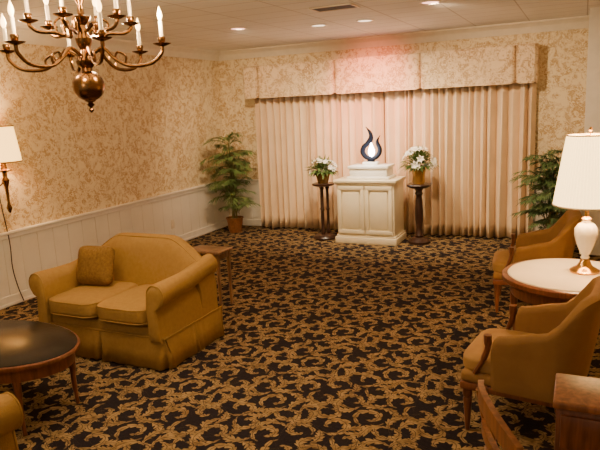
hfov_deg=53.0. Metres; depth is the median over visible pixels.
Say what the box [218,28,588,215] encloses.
wall
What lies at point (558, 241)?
armchair
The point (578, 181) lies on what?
table lamp
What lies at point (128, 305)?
seat cushion
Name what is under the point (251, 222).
baseboard
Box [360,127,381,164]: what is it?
sculpture
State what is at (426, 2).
recessed light
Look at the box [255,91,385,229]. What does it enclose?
curtain
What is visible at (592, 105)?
wall
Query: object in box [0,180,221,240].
trim
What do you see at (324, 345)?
floor
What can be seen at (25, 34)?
trim
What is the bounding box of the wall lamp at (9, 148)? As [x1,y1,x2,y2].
[0,125,23,300]
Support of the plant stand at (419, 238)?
on the floor
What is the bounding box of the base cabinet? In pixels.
[333,176,405,245]
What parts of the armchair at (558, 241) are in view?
leg, seat frame, wooden rail, wooden arm, wooden arm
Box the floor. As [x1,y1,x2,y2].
[0,225,599,449]
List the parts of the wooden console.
drawer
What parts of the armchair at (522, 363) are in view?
leg, seat frame, wooden arm, wooden rail, wooden arm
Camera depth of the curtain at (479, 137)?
7.63 m
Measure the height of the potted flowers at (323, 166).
0.384 m
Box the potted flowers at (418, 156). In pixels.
[397,146,437,184]
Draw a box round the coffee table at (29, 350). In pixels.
[0,320,80,435]
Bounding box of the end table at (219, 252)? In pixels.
[193,245,232,309]
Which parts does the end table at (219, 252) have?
leg, leg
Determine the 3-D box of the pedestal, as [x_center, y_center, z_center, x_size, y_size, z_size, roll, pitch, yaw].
[0.913,-0.685,7.703,0.560,0.172,0.340,2,12,25]
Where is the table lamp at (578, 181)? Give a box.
[552,127,599,274]
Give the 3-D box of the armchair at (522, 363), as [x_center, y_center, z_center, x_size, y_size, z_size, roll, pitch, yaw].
[1.258,0.680,3.224,0.674,0.815,0.568,4,13,33]
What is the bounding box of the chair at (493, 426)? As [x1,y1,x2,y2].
[476,380,522,449]
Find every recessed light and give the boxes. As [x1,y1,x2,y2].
[229,27,246,29]
[310,24,327,26]
[356,19,373,22]
[419,0,441,4]
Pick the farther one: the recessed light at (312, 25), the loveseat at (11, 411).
the recessed light at (312, 25)
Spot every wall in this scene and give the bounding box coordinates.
[0,41,225,232]
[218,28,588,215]
[579,7,599,254]
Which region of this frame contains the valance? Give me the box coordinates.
[241,43,539,98]
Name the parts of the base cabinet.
door, door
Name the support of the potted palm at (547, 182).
on the floor
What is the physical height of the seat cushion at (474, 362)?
0.099 m
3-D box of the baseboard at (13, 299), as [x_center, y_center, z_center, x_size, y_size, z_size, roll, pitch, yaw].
[-2.925,0.786,5.580,0.034,0.100,8.750,2,12,25]
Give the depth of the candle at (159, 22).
3.31 m
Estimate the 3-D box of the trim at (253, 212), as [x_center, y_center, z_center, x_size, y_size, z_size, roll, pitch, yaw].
[1.152,-0.241,8.355,4.980,0.670,0.014,2,12,25]
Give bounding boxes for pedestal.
[346,163,395,179]
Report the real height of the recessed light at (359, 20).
0.012 m
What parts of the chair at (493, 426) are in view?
post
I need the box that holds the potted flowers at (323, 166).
[304,154,338,183]
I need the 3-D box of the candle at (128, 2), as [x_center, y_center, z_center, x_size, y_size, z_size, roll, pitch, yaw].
[-0.972,-1.228,3.427,0.021,0.090,0.020,-9,13,-29]
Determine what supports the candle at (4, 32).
on the chandelier at (88, 85)
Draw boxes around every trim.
[0,25,219,60]
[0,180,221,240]
[219,15,588,60]
[228,184,580,229]
[236,179,537,184]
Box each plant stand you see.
[312,182,335,240]
[406,182,431,244]
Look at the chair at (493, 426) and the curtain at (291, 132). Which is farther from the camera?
the curtain at (291, 132)
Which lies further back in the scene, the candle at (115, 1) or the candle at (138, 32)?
the candle at (138, 32)
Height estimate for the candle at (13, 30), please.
0.090 m
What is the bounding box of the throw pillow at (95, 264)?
[77,245,114,285]
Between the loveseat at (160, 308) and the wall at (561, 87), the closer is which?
the loveseat at (160, 308)
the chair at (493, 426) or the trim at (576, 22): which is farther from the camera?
the trim at (576, 22)
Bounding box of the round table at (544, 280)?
[502,258,599,329]
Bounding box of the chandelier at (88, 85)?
[0,0,170,112]
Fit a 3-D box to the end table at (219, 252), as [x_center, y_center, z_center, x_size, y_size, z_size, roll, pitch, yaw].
[-0.811,0.478,5.490,0.360,0.540,0.240,2,12,25]
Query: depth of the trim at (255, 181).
9.12 m
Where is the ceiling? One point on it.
(200, 24)
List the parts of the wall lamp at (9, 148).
lamp shade, power cord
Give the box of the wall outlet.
[171,220,174,228]
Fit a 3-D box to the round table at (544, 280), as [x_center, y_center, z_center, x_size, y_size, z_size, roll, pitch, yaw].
[1.714,0.620,3.834,0.820,0.646,0.820,2,12,25]
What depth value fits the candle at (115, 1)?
3.16 m
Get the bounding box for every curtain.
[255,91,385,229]
[384,82,536,237]
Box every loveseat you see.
[0,392,23,449]
[29,232,223,370]
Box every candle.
[2,28,7,43]
[9,16,15,33]
[24,0,29,12]
[45,5,49,19]
[97,12,102,29]
[113,0,117,7]
[127,1,131,15]
[137,31,140,44]
[158,21,162,35]
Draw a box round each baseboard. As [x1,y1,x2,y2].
[0,219,227,309]
[242,219,536,236]
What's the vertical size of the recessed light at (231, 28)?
0.012 m
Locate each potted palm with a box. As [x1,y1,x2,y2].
[201,131,261,232]
[509,149,568,229]
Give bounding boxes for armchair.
[460,276,599,429]
[492,209,581,312]
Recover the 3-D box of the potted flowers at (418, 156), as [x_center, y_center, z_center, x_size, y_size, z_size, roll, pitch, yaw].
[1.464,-0.753,7.426,0.560,0.495,0.460,2,12,25]
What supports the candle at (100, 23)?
on the chandelier at (88, 85)
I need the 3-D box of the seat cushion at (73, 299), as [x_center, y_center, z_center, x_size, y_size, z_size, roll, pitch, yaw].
[-1.582,0.557,4.654,0.470,0.140,0.584,2,12,25]
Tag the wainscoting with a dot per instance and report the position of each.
(34, 252)
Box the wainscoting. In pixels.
[0,185,228,298]
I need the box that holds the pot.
[226,216,243,232]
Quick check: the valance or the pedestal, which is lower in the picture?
the pedestal
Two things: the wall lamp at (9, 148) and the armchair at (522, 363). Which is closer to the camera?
the armchair at (522, 363)
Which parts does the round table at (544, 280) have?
leg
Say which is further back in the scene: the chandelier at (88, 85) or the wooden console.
the chandelier at (88, 85)
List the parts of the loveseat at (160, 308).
arm, backrest, arm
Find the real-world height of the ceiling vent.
0.012 m
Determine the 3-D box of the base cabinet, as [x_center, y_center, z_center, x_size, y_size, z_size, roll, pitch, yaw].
[0.913,-0.200,7.808,0.827,0.820,0.490,2,12,25]
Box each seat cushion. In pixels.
[49,280,136,316]
[97,284,152,323]
[463,328,533,373]
[492,250,515,271]
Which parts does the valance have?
fabric panel, fabric panel, fabric panel, fabric panel, fabric panel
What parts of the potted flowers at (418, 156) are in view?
pot, flower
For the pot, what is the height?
0.220 m
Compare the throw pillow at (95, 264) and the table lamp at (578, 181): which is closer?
the table lamp at (578, 181)
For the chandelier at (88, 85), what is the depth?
3.30 m
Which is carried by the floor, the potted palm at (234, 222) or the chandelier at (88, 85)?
the potted palm at (234, 222)
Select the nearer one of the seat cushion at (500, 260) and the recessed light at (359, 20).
the seat cushion at (500, 260)
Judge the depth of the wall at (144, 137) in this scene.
6.93 m
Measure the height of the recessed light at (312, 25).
0.012 m
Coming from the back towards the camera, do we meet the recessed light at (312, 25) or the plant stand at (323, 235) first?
the plant stand at (323, 235)
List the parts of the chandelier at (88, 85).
flame bulb, flame bulb, arm, arm, arm, arm, arm, arm, arm, flame bulb, arm, arm, arm, arm, flame bulb, flame bulb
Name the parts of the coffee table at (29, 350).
leg, glass, leg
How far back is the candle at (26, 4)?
3.16 m
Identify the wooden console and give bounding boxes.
[553,373,599,449]
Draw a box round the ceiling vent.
[309,3,359,11]
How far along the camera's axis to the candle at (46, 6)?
3.42 m
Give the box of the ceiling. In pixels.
[0,0,599,50]
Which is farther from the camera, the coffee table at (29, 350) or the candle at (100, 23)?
the coffee table at (29, 350)
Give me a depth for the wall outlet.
8.11 m

